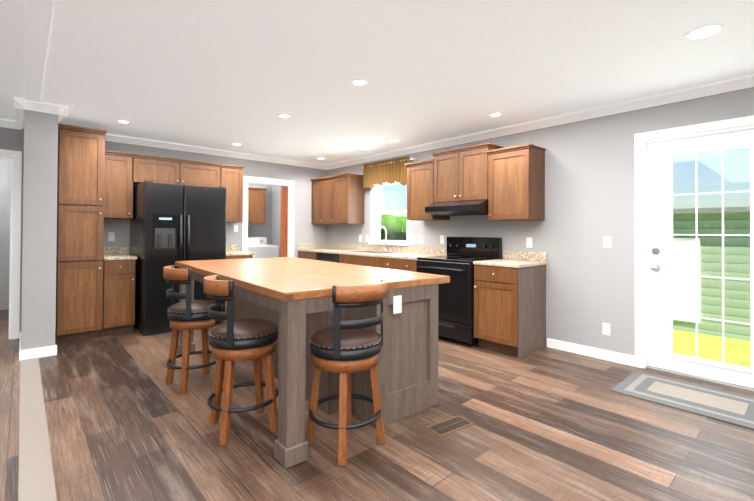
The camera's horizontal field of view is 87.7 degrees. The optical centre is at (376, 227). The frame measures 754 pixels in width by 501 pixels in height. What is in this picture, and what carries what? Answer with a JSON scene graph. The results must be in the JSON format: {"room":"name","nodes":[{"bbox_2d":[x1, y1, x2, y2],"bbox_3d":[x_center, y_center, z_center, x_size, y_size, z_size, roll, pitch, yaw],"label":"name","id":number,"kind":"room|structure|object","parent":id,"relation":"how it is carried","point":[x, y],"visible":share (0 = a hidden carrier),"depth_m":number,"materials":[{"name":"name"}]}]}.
{"room":"kitchen","nodes":[
{"label":"kitchen","id":0,"kind":"room"},
{"bbox_2d":[0,159,10,309],"bbox_3d":[-5.923,0.031,5.961,4.700,2.460,0.100,1,-1,-42],"label":"wall","id":1,"kind":"structure","parent":0,"point":[5,181],"depth_m":6.05,"materials":[{"name":"grey paint"}]},
{"bbox_2d":[21,110,57,349],"bbox_3d":[-3.609,0.026,4.184,0.250,2.460,1.039,1,-1,-42],"label":"wall column","id":2,"kind":"structure","parent":0,"point":[39,253],"depth_m":3.80,"materials":[{"name":"grey paint"}]},
{"bbox_2d":[14,97,67,360],"bbox_3d":[-3.558,0.026,4.128,0.392,2.459,1.031,1,-1,-42],"label":"trim","id":3,"kind":"structure","parent":2,"relation":"attached to","point":[21,105],"depth_m":3.80,"materials":[{"name":"white wood"}]},
{"bbox_2d":[0,127,327,337],"bbox_3d":[-4.202,0.025,4.423,8.990,2.460,0.110,1,-1,-42],"label":"wall","id":4,"kind":"structure","parent":0,"point":[306,230],"depth_m":6.16,"materials":[{"name":"grey paint"}]},
{"bbox_2d":[108,232,114,240],"bbox_3d":[-3.417,0.115,5.052,0.070,0.115,0.008,1,-1,-42],"label":"outlet","id":5,"kind":"object","parent":4,"relation":"attached to","point":[111,235],"depth_m":5.05,"materials":[{"name":"white plastic"}]},
{"bbox_2d":[107,151,134,218],"bbox_3d":[-3.291,-0.510,4.936,0.330,0.790,0.347,1,-1,-42],"label":"upper cabinet","id":6,"kind":"object","parent":4,"relation":"attached to","point":[120,167],"depth_m":4.83,"materials":[{"name":"brown wood"}]},
{"bbox_2d":[135,155,186,184],"bbox_3d":[-2.947,-0.733,5.248,0.605,0.334,0.347,1,-1,-42],"label":"upper cabinet","id":7,"kind":"object","parent":4,"relation":"attached to","point":[147,167],"depth_m":5.12,"materials":[{"name":"brown wood"}]},
{"bbox_2d":[0,118,326,338],"bbox_3d":[-4.190,0.025,4.386,8.758,2.459,0.181,1,-1,-42],"label":"trim","id":8,"kind":"structure","parent":4,"relation":"attached to","point":[15,157],"depth_m":5.11,"materials":[{"name":"white wood"}]},
{"bbox_2d":[107,244,237,254],"bbox_3d":[-2.857,0.302,5.546,1.810,0.100,0.018,1,-1,-42],"label":"backsplash","id":9,"kind":"structure","parent":4,"relation":"attached to","point":[234,247],"depth_m":5.11,"materials":[{"name":"beige stone"}]},
{"bbox_2d":[187,160,222,186],"bbox_3d":[-2.590,-0.728,5.571,0.604,0.334,0.347,1,-1,-42],"label":"upper cabinet","id":10,"kind":"object","parent":4,"relation":"attached to","point":[198,174],"depth_m":5.50,"materials":[{"name":"brown wood"}]},
{"bbox_2d":[223,164,242,222],"bbox_3d":[-2.244,-0.486,5.883,0.346,0.809,0.347,1,-1,-42],"label":"upper cabinet","id":11,"kind":"object","parent":4,"relation":"attached to","point":[232,176],"depth_m":5.78,"materials":[{"name":"brown wood"}]},
{"bbox_2d":[248,182,287,256],"bbox_3d":[-1.829,0.275,6.562,0.725,2.002,0.050,1,-1,-42],"label":"door","id":12,"kind":"structure","parent":4,"relation":"in","point":[283,216],"depth_m":6.74,"materials":[{"name":"brown wood"}]},
{"bbox_2d":[298,243,325,246],"bbox_3d":[-1.164,0.327,7.077,0.604,0.098,0.020,1,-1,-42],"label":"backsplash","id":13,"kind":"structure","parent":4,"relation":"attached to","point":[299,244],"depth_m":7.06,"materials":[{"name":"beige stone"}]},
{"bbox_2d":[311,179,325,223],"bbox_3d":[-0.936,-0.453,7.062,0.347,0.780,0.353,1,-1,-42],"label":"upper cabinet","id":14,"kind":"object","parent":4,"relation":"attached to","point":[314,212],"depth_m":7.00,"materials":[{"name":"brown wood"}]},
{"bbox_2d":[248,183,271,244],"bbox_3d":[-3.227,0.067,8.264,2.390,2.460,0.100,1,-1,-42],"label":"wall","id":15,"kind":"structure","parent":0,"point":[269,230],"depth_m":8.86,"materials":[{"name":"grey paint"}]},
{"bbox_2d":[248,187,266,223],"bbox_3d":[-2.691,-0.461,8.432,0.538,0.765,0.367,1,-1,-42],"label":"cabinet","id":16,"kind":"object","parent":15,"relation":"attached to","point":[256,205],"visible":0.62,"depth_m":8.35,"materials":[{"name":"brown wood"}]},
{"bbox_2d":[0,309,753,500],"bbox_3d":[-1.807,1.267,1.770,9.010,0.050,11.830,1,-1,-42],"label":"floor","id":17,"kind":"structure","parent":0,"point":[125,422],"depth_m":2.33,"materials":[{"name":"brown wood"}]},
{"bbox_2d":[18,358,56,500],"bbox_3d":[-0.531,1.236,0.665,0.130,0.004,8.280,1,-1,-42],"label":"transition strip","id":18,"kind":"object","parent":17,"relation":"on","point":[36,479],"depth_m":2.27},
{"bbox_2d":[55,124,106,342],"bbox_3d":[-3.481,0.086,4.579,0.410,2.350,0.617,1,-1,-42],"label":"tall cabinet","id":19,"kind":"object","parent":17,"relation":"on","point":[95,277],"depth_m":4.35,"materials":[{"name":"brown wood"}]},
{"bbox_2d":[103,259,135,335],"bbox_3d":[-3.239,0.821,4.794,0.386,0.886,0.617,1,-1,-42],"label":"base cabinet","id":20,"kind":"object","parent":17,"relation":"on","point":[119,305],"depth_m":4.60,"materials":[{"name":"brown wood"}]},
{"bbox_2d":[107,255,136,258],"bbox_3d":[-3.204,0.361,4.826,0.330,0.035,0.621,1,-1,-42],"label":"countertop","id":21,"kind":"structure","parent":20,"relation":"on","point":[108,256],"depth_m":4.67,"materials":[{"name":"beige stone"}]},
{"bbox_2d":[129,181,225,335],"bbox_3d":[-2.599,0.364,5.138,0.945,1.812,0.918,1,-1,-42],"label":"fridge","id":22,"kind":"object","parent":17,"relation":"on","point":[170,224],"visible":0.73,"depth_m":4.74,"materials":[{"name":"black metal"}]},
{"bbox_2d":[163,265,223,394],"bbox_3d":[-1.474,0.785,3.171,0.451,0.949,0.426,1,-1,-42],"label":"stool","id":23,"kind":"object","parent":17,"relation":"on","point":[188,315],"visible":0.77,"depth_m":3.00,"materials":[{"name":"brown wood"}]},
{"bbox_2d":[225,255,252,311],"bbox_3d":[-2.172,0.836,5.759,0.459,0.886,0.617,1,-1,-42],"label":"base cabinet","id":24,"kind":"object","parent":17,"relation":"on","point":[227,256],"depth_m":5.51,"materials":[{"name":"brown wood"}]},
{"bbox_2d":[226,251,254,254],"bbox_3d":[-2.167,0.376,5.763,0.494,0.035,0.621,1,-1,-42],"label":"countertop","id":25,"kind":"structure","parent":24,"relation":"on","point":[227,252],"depth_m":5.66,"materials":[{"name":"beige stone"}]},
{"bbox_2d":[203,274,277,445],"bbox_3d":[-0.852,0.781,2.474,0.451,0.949,0.436,1,-1,-42],"label":"stool","id":26,"kind":"object","parent":17,"relation":"on","point":[231,340],"visible":1,"depth_m":2.33,"materials":[{"name":"brown wood"}]},
{"bbox_2d":[248,237,278,257],"bbox_3d":[-2.528,0.756,8.226,0.670,1.090,0.670,1,-1,-42],"label":"washer","id":27,"kind":"object","parent":17,"relation":"on","point":[258,247],"visible":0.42,"depth_m":8.08,"materials":[{"name":"metal"}]},
{"bbox_2d":[298,251,313,259],"bbox_3d":[-0.969,0.853,6.873,0.622,0.886,0.581,1,-1,-42],"label":"base cabinet","id":28,"kind":"object","parent":17,"relation":"on","point":[301,254],"depth_m":6.68,"materials":[{"name":"brown wood"}]},
{"bbox_2d":[177,268,437,468],"bbox_3d":[-0.774,0.827,3.387,1.213,0.871,2.498,1,-1,-38],"label":"kitchen island","id":29,"kind":"object","parent":17,"relation":"on","point":[407,367],"visible":0.56,"depth_m":2.59,"materials":[{"name":"grey wood"}]},
{"bbox_2d":[175,257,449,301],"bbox_3d":[-0.769,0.367,3.393,1.272,0.048,2.552,1,-1,-38],"label":"island countertop","id":30,"kind":"structure","parent":29,"relation":"on","point":[285,279],"depth_m":2.78,"materials":[{"name":"brown wood"}]},
{"bbox_2d":[314,251,337,262],"bbox_3d":[-0.548,0.851,6.408,0.622,0.886,0.673,1,-1,-42],"label":"dishwasher","id":31,"kind":"object","parent":17,"relation":"on","point":[331,256],"depth_m":6.23,"materials":[{"name":"black metal"}]},
{"bbox_2d":[305,279,386,465],"bbox_3d":[-0.173,0.783,2.285,0.424,0.949,0.451,1,-1,-42],"label":"stool","id":32,"kind":"object","parent":17,"relation":"on","point":[344,349],"visible":1,"depth_m":2.13,"materials":[{"name":"brown wood"}]},
{"bbox_2d":[338,255,373,266],"bbox_3d":[-0.032,0.848,5.837,0.622,0.886,0.992,1,-1,-42],"label":"base cabinet","id":33,"kind":"object","parent":17,"relation":"on","point":[364,260],"depth_m":5.66,"materials":[{"name":"brown wood"}]},
{"bbox_2d":[374,255,417,271],"bbox_3d":[0.473,0.845,5.279,0.622,0.886,0.762,1,-1,-42],"label":"base cabinet","id":34,"kind":"object","parent":17,"relation":"on","point":[380,261],"depth_m":5.10,"materials":[{"name":"brown wood"}]},
{"bbox_2d":[298,247,444,258],"bbox_3d":[-0.216,0.388,6.045,0.626,0.034,2.821,1,-1,-42],"label":"countertop","id":35,"kind":"structure","parent":34,"relation":"on","point":[401,254],"depth_m":5.83,"materials":[{"name":"beige stone"}]},
{"bbox_2d":[346,247,401,254],"bbox_3d":[-0.031,0.443,5.882,0.494,0.244,0.730,1,-1,-42],"label":"sink","id":36,"kind":"object","parent":35,"relation":"in","point":[369,250],"depth_m":6.05,"materials":[{"name":"beige stone"}]},
{"bbox_2d":[377,227,385,246],"bbox_3d":[0.052,0.160,5.998,0.196,0.367,0.089,1,-1,-42],"label":"faucet","id":37,"kind":"object","parent":35,"relation":"on","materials":[{"name":"silver metal"}]},
{"bbox_2d":[425,415,474,436],"bbox_3d":[0.467,1.258,2.498,0.300,0.006,0.140,1,-1,-34],"label":"floor vent","id":38,"kind":"object","parent":17,"relation":"in","point":[449,426],"visible":1,"depth_m":2.49,"materials":[{"name":"brown metal"}]},
{"bbox_2d":[416,237,501,344],"bbox_3d":[0.947,0.699,4.661,0.718,1.170,0.776,1,-1,-42],"label":"range","id":39,"kind":"object","parent":17,"relation":"on","point":[456,305],"visible":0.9,"depth_m":4.40,"materials":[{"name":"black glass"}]},
{"bbox_2d":[473,263,546,357],"bbox_3d":[1.430,0.840,4.225,0.617,0.886,0.505,1,-1,-42],"label":"base cabinet","id":40,"kind":"object","parent":17,"relation":"on","point":[510,302],"depth_m":4.02,"materials":[{"name":"brown wood"}]},
{"bbox_2d":[474,259,545,266],"bbox_3d":[1.434,0.379,4.220,0.626,0.034,0.520,1,-1,-42],"label":"countertop","id":41,"kind":"structure","parent":40,"relation":"on","point":[501,262],"depth_m":4.10,"materials":[{"name":"beige stone"}]},
{"bbox_2d":[611,370,753,428],"bbox_3d":[2.383,1.269,2.937,0.650,0.012,0.940,1,-1,-42],"label":"doormat","id":42,"kind":"object","parent":17,"relation":"on","point":[727,406],"visible":1,"depth_m":2.92,"materials":[{"name":"grey fabric"}]},
{"bbox_2d":[0,0,753,164],"bbox_3d":[-1.794,-1.243,1.794,9.010,0.050,11.830,1,-1,-42],"label":"ceiling","id":43,"kind":"structure","parent":0,"point":[221,74],"depth_m":2.88,"materials":[{"name":"white paint"}]},
{"bbox_2d":[25,0,54,101],"bbox_3d":[-0.495,-1.214,0.656,0.110,0.016,8.200,1,-1,-42],"label":"trim","id":44,"kind":"structure","parent":43,"relation":"attached to","point":[39,13],"depth_m":2.55,"materials":[{"name":"white paint"}]},
{"bbox_2d":[116,120,130,123],"bbox_3d":[-2.852,-1.195,4.414,0.132,0.005,0.160,1,-1,-42],"label":"recessed light","id":45,"kind":"object","parent":43,"relation":"in","point":[120,121],"depth_m":4.42,"materials":[{"name":"white"}]},
{"bbox_2d":[277,114,290,117],"bbox_3d":[-0.987,-1.187,4.165,0.139,0.005,0.149,1,-1,-42],"label":"recessed light","id":46,"kind":"object","parent":43,"relation":"in","point":[279,115],"depth_m":4.16,"materials":[{"name":"white"}]},
{"bbox_2d":[351,79,367,85],"bbox_3d":[-0.143,-1.192,3.218,0.143,0.005,0.145,1,-1,-42],"label":"recessed light","id":47,"kind":"object","parent":43,"relation":"in","point":[357,82],"depth_m":3.22,"materials":[{"name":"white"}]},
{"bbox_2d":[489,112,502,116],"bbox_3d":[1.232,-1.177,4.076,0.147,0.005,0.145,1,-1,-42],"label":"recessed light","id":48,"kind":"object","parent":43,"relation":"in","point":[495,114],"depth_m":4.08,"materials":[{"name":"white"}]},
{"bbox_2d":[683,24,724,40],"bbox_3d":[1.984,-1.189,2.384,0.201,0.005,0.191,1,-1,-42],"label":"recessed light","id":49,"kind":"object","parent":43,"relation":"in","point":[704,32],"depth_m":2.38,"materials":[{"name":"white"}]},
{"bbox_2d":[271,87,753,355],"bbox_3d":[1.552,0.058,4.665,0.130,2.460,11.610,1,-1,-42],"label":"wall","id":50,"kind":"structure","parent":0,"point":[589,206],"depth_m":3.97,"materials":[{"name":"grey paint"}]},
{"bbox_2d":[318,179,345,223],"bbox_3d":[-0.753,-0.454,6.860,0.347,0.780,0.438,1,-1,-42],"label":"upper cabinet","id":51,"kind":"object","parent":50,"relation":"attached to","point":[321,182],"depth_m":6.82,"materials":[{"name":"brown wood"}]},
{"bbox_2d":[326,175,364,222],"bbox_3d":[-0.513,-0.455,6.595,0.347,0.780,0.526,1,-1,-42],"label":"upper cabinet","id":52,"kind":"object","parent":50,"relation":"attached to","point":[345,194],"depth_m":6.44,"materials":[{"name":"brown wood"}]},
{"bbox_2d":[362,156,414,190],"bbox_3d":[0.137,-0.818,6.063,0.108,0.436,1.095,1,-1,-42],"label":"valance curtain","id":53,"kind":"object","parent":50,"relation":"attached to","point":[391,171],"visible":0.92,"depth_m":6.02,"materials":[{"name":"fabric"}]},
{"bbox_2d":[377,182,406,242],"bbox_3d":[0.263,-0.240,6.124,0.050,0.938,0.708,1,-1,-42],"label":"window unit","id":54,"kind":"structure","parent":50,"relation":"in","point":[387,212],"depth_m":6.19,"materials":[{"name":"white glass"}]},
{"bbox_2d":[418,236,421,243],"bbox_3d":[0.617,0.172,5.592,0.008,0.115,0.070,1,-1,-42],"label":"outlet","id":55,"kind":"object","parent":50,"relation":"attached to","point":[419,237],"depth_m":5.59,"materials":[{"name":"white plastic"}]},
{"bbox_2d":[406,160,449,220],"bbox_3d":[0.704,-0.471,5.248,0.347,0.740,0.531,1,-1,-42],"label":"upper cabinet","id":56,"kind":"object","parent":50,"relation":"attached to","point":[418,174],"depth_m":5.17,"materials":[{"name":"brown wood"}]},
{"bbox_2d":[326,243,545,262],"bbox_3d":[0.448,0.323,5.763,0.020,0.098,4.131,1,-1,-42],"label":"backsplash","id":57,"kind":"structure","parent":50,"relation":"attached to","point":[413,250],"depth_m":5.35,"materials":[{"name":"beige stone"}]},
{"bbox_2d":[440,235,443,243],"bbox_3d":[0.879,0.160,5.303,0.008,0.115,0.070,1,-1,-42],"label":"outlet","id":58,"kind":"object","parent":50,"relation":"attached to","point":[441,236],"depth_m":5.30,"materials":[{"name":"white plastic"}]},
{"bbox_2d":[430,143,501,202],"bbox_3d":[1.105,-0.619,4.807,0.347,0.609,0.786,1,-1,-42],"label":"upper cabinet","id":59,"kind":"object","parent":50,"relation":"attached to","point":[460,175],"depth_m":4.67,"materials":[{"name":"brown wood"}]},
{"bbox_2d":[425,200,487,215],"bbox_3d":[1.040,-0.232,4.750,0.500,0.155,0.780,1,-1,-42],"label":"range hood","id":60,"kind":"object","parent":59,"relation":"attached to","point":[469,208],"visible":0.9,"depth_m":4.55,"materials":[{"name":"black metal"}]},
{"bbox_2d":[486,143,545,220],"bbox_3d":[1.533,-0.459,4.332,0.347,0.755,0.484,1,-1,-42],"label":"upper cabinet","id":61,"kind":"object","parent":50,"relation":"attached to","point":[508,183],"depth_m":4.19,"materials":[{"name":"brown wood"}]},
{"bbox_2d":[526,237,531,247],"bbox_3d":[1.704,0.166,4.391,0.008,0.115,0.070,1,-1,-42],"label":"outlet","id":62,"kind":"object","parent":50,"relation":"attached to","point":[528,239],"depth_m":4.39,"materials":[{"name":"white plastic"}]},
{"bbox_2d":[327,74,753,393],"bbox_3d":[2.224,0.054,3.869,0.201,2.459,9.328,1,-1,-42],"label":"trim","id":63,"kind":"structure","parent":50,"relation":"attached to","point":[639,359],"depth_m":3.60,"materials":[{"name":"wood"}]},
{"bbox_2d":[602,323,609,335],"bbox_3d":[2.223,0.983,3.804,0.008,0.115,0.070,1,-1,-42],"label":"outlet","id":64,"kind":"object","parent":50,"relation":"attached to","point":[605,326],"depth_m":3.80,"materials":[{"name":"white plastic"}]},
{"bbox_2d":[603,236,610,247],"bbox_3d":[2.234,0.143,3.805,0.008,0.115,0.070,1,-1,-42],"label":"light switch","id":65,"kind":"object","parent":50,"relation":"attached to","point":[606,244],"depth_m":3.80,"materials":[{"name":"white plastic"}]},
{"bbox_2d":[647,129,753,387],"bbox_3d":[2.753,0.242,3.256,0.125,2.028,0.868,1,-1,-42],"label":"exterior door","id":66,"kind":"structure","parent":50,"relation":"in","point":[661,314],"depth_m":3.41,"materials":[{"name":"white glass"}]},
{"label":"outside","id":67,"kind":"structure","parent":0,"visible":0},
{"bbox_2d":[673,330,750,367],"bbox_3d":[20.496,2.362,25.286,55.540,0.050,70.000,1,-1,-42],"label":"ground","id":68,"kind":"structure","parent":67,"point":[707,345],"depth_m":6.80,"materials":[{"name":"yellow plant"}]},
{"bbox_2d":[380,214,406,240],"bbox_3d":[-2.978,-0.251,78.140,11.036,6.054,78.576,1,-1,-42],"label":"trees","id":69,"kind":"object","parent":68,"relation":"on","point":[390,217],"depth_m":67.65,"materials":[{"name":"green plant"}]},
{"bbox_2d":[673,207,750,340],"bbox_3d":[10.329,0.870,6.390,4.400,2.480,14.000,1,-1,-42],"label":"house siding","id":70,"kind":"object","parent":68,"relation":"on","point":[715,261],"depth_m":7.62,"materials":[{"name":"green plastic"}]}
]}

